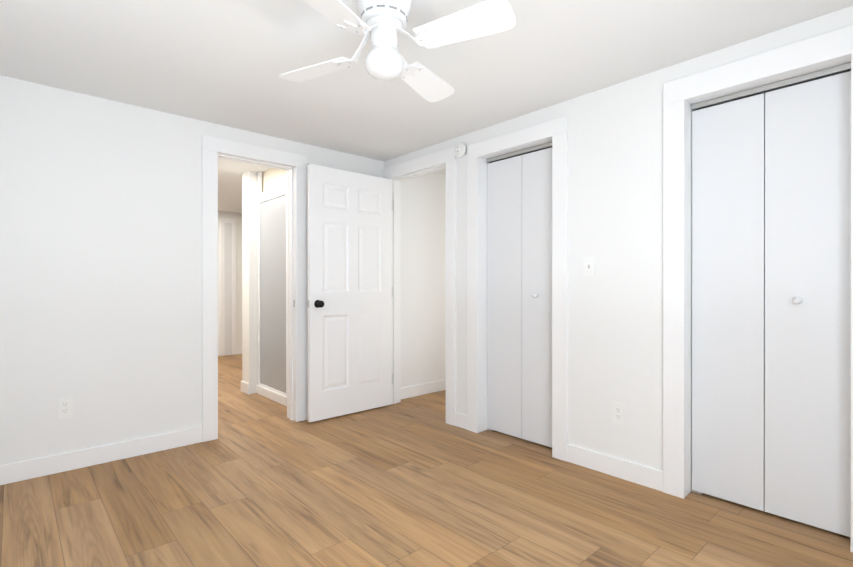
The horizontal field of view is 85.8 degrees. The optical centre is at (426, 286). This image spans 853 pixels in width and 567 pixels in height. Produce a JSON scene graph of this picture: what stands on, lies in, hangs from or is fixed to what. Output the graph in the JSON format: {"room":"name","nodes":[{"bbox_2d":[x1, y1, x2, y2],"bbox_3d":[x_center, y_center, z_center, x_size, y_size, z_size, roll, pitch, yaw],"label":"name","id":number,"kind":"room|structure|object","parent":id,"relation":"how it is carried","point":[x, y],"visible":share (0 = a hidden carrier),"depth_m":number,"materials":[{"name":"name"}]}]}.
{"room":"empty bedroom","nodes":[
{"label":"empty bedroom","id":0,"kind":"room"},
{"bbox_2d":[0,75,445,464],"bbox_3d":[-0.732,-0.035,3.963,5.460,2.200,0.130,0,0,-42],"label":"wall","id":1,"kind":"structure","parent":0,"point":[101,261],"depth_m":2.80,"materials":[{"name":"white paint"}]},
{"bbox_2d":[57,397,72,418],"bbox_3d":[-2.084,0.703,2.647,0.070,0.115,0.008,0,0,-42],"label":"outlet","id":2,"kind":"object","parent":1,"relation":"attached to","point":[64,407],"visible":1,"depth_m":2.65,"materials":[{"name":"white plastic"}]},
{"bbox_2d":[0,426,201,484],"bbox_3d":[-2.063,1.015,2.665,1.420,0.105,0.013,0,0,-42],"label":"baseboard","id":3,"kind":"structure","parent":1,"relation":"attached to","point":[48,465],"depth_m":2.73,"materials":[{"name":"white paint"}]},
{"bbox_2d":[202,134,307,441],"bbox_3d":[-1.292,0.015,3.456,0.788,2.103,0.166,0,0,-42],"label":"door frame","id":4,"kind":"structure","parent":1,"relation":"attached to","point":[212,147],"depth_m":3.47,"materials":[{"name":"white paint"}]},
{"bbox_2d":[307,164,391,421],"bbox_3d":[-0.616,0.054,3.826,0.822,2.000,0.171,0,0,-42],"label":"bedroom door","id":5,"kind":"structure","parent":1,"relation":"in","point":[349,303],"depth_m":3.78,"materials":[{"name":"white paint"}]},
{"bbox_2d":[401,379,445,398],"bbox_3d":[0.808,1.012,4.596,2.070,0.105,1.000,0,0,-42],"label":"baseboard","id":6,"kind":"structure","parent":1,"relation":"attached to","point":[421,389],"depth_m":4.50,"materials":[{"name":"white paint"}]},
{"bbox_2d":[218,211,241,354],"bbox_3d":[-2.922,-0.040,7.241,4.050,2.200,0.130,0,0,-42],"label":"wall","id":7,"kind":"structure","parent":0,"point":[232,215],"depth_m":7.14,"materials":[{"name":"white paint"}]},
{"bbox_2d":[220,217,235,355],"bbox_3d":[-3.040,0.011,7.036,0.240,2.100,0.015,0,0,-42],"label":"door frame","id":8,"kind":"structure","parent":7,"relation":"attached to","point":[223,221],"depth_m":6.99,"materials":[{"name":"white paint"}]},
{"bbox_2d":[225,223,231,354],"bbox_3d":[-3.041,0.042,7.037,0.110,2.022,0.010,0,0,-42],"label":"door","id":9,"kind":"structure","parent":7,"relation":"in","point":[228,288],"depth_m":7.03,"materials":[{"name":"white paint"}]},
{"bbox_2d":[236,347,241,353],"bbox_3d":[-2.162,1.007,7.834,2.130,0.105,0.013,0,0,-42],"label":"baseboard","id":10,"kind":"structure","parent":7,"relation":"attached to","point":[239,349],"depth_m":7.15,"materials":[{"name":"white paint"}]},
{"bbox_2d":[242,171,257,393],"bbox_3d":[-0.697,-0.037,5.577,2.984,2.200,0.183,0,0,-42],"label":"wall","id":11,"kind":"structure","parent":0,"point":[249,290],"depth_m":4.54,"materials":[{"name":"white paint"}]},
{"bbox_2d":[241,381,249,391],"bbox_3d":[-0.768,1.010,5.648,2.997,0.105,0.013,0,0,-42],"label":"baseboard","id":12,"kind":"structure","parent":11,"relation":"attached to","point":[245,387],"depth_m":4.56,"materials":[{"name":"white paint"}]},
{"bbox_2d":[262,168,286,192],"bbox_3d":[-1.402,-1.023,4.345,0.040,0.225,0.697,0,0,-42],"label":"wall","id":13,"kind":"structure","parent":0,"point":[272,178],"depth_m":4.36,"materials":[{"name":"beige paint"}]},
{"bbox_2d":[0,354,852,566],"bbox_3d":[-0.688,1.115,3.917,5.460,0.100,8.060,0,0,-42],"label":"floor","id":14,"kind":"structure","parent":0,"point":[415,481],"depth_m":2.19,"materials":[{"name":"brown wood"}]},
{"bbox_2d":[256,385,286,406],"bbox_3d":[-1.132,1.022,4.594,0.890,0.085,0.680,0,0,-42],"label":"shower base","id":15,"kind":"object","parent":14,"relation":"on","point":[277,397],"visible":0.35,"depth_m":4.28,"materials":[{"name":"white wood"}]},
{"bbox_2d":[257,171,286,395],"bbox_3d":[-1.440,-0.077,4.314,0.030,2.114,0.680,0,0,-42],"label":"shower frame","id":16,"kind":"object","parent":15,"relation":"on","point":[276,192],"visible":0.58,"depth_m":4.52,"materials":[{"name":"white paint"}]},
{"bbox_2d":[260,195,285,392],"bbox_3d":[-1.440,0.070,4.314,0.008,1.780,0.600,0,0,-42],"label":"shower panel","id":17,"kind":"object","parent":16,"relation":"attached to","point":[272,293],"visible":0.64,"depth_m":4.30,"materials":[{"name":"grey"}]},
{"bbox_2d":[0,0,852,212],"bbox_3d":[-0.688,-1.185,3.913,5.460,0.100,8.060,0,0,-42],"label":"ceiling","id":18,"kind":"structure","parent":0,"point":[225,62],"depth_m":2.27,"materials":[{"name":"white paint"}]},
{"bbox_2d":[279,0,515,101],"bbox_3d":[-0.168,-0.978,1.817,0.814,0.306,0.814,0,0,-16],"label":"ceiling fan","id":19,"kind":"object","parent":18,"relation":"attached to","point":[382,24],"visible":1,"depth_m":1.75,"materials":[{"name":"white plastic"}]},
{"bbox_2d":[384,6,852,470],"bbox_3d":[1.009,-0.033,2.733,0.130,2.200,4.030,0,0,-42],"label":"wall","id":20,"kind":"structure","parent":0,"point":[615,229],"depth_m":2.58,"materials":[{"name":"white paint"}]},
{"bbox_2d":[382,146,455,425],"bbox_3d":[-0.040,0.001,3.878,0.148,2.130,0.921,0,0,-42],"label":"door frame","id":21,"kind":"structure","parent":20,"relation":"attached to","point":[447,156],"depth_m":3.65,"materials":[{"name":"white paint"}]},
{"bbox_2d":[454,143,465,157],"bbox_3d":[0.245,-1.017,3.427,0.034,0.108,0.108,0,0,-42],"label":"smoke detector","id":22,"kind":"object","parent":20,"relation":"attached to","point":[459,150],"visible":0.98,"depth_m":3.41,"materials":[{"name":"white plastic"}]},
{"bbox_2d":[467,116,567,461],"bbox_3d":[0.637,0.054,3.144,0.130,2.025,0.665,0,0,-42],"label":"door frame","id":23,"kind":"structure","parent":20,"relation":"attached to","point":[483,163],"depth_m":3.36,"materials":[{"name":"white paint"}]},
{"bbox_2d":[487,142,551,447],"bbox_3d":[0.661,0.064,3.167,0.088,2.005,0.625,0,0,-42],"label":"bifold closet door","id":24,"kind":"structure","parent":20,"relation":"in","point":[519,293],"depth_m":3.17,"materials":[{"name":"white paint"}]},
{"bbox_2d":[583,256,594,275],"bbox_3d":[0.949,-0.116,2.687,0.020,0.115,0.070,0,0,-42],"label":"light switch","id":25,"kind":"object","parent":20,"relation":"attached to","point":[588,266],"visible":1,"depth_m":2.69,"materials":[{"name":"white plastic"}]},
{"bbox_2d":[567,444,662,491],"bbox_3d":[1.045,1.015,2.588,0.013,0.105,0.555,0,0,-42],"label":"baseboard","id":26,"kind":"structure","parent":20,"relation":"attached to","point":[649,477],"depth_m":2.56,"materials":[{"name":"white paint"}]},
{"bbox_2d":[612,402,624,424],"bbox_3d":[1.072,0.711,2.561,0.008,0.115,0.070,0,0,-42],"label":"outlet","id":27,"kind":"object","parent":20,"relation":"attached to","point":[618,413],"visible":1,"depth_m":2.56,"materials":[{"name":"white plastic"}]},
{"bbox_2d":[663,25,852,551],"bbox_3d":[1.559,0.056,2.126,0.130,2.025,0.661,0,0,-42],"label":"door frame","id":28,"kind":"structure","parent":20,"relation":"attached to","point":[688,248],"depth_m":2.34,"materials":[{"name":"white paint"}]},
{"bbox_2d":[691,62,850,536],"bbox_3d":[1.583,0.066,2.148,0.088,2.005,0.621,0,0,-42],"label":"bifold closet door","id":29,"kind":"structure","parent":20,"relation":"in","point":[771,298],"depth_m":2.11,"materials":[{"name":"white paint"}]}
]}

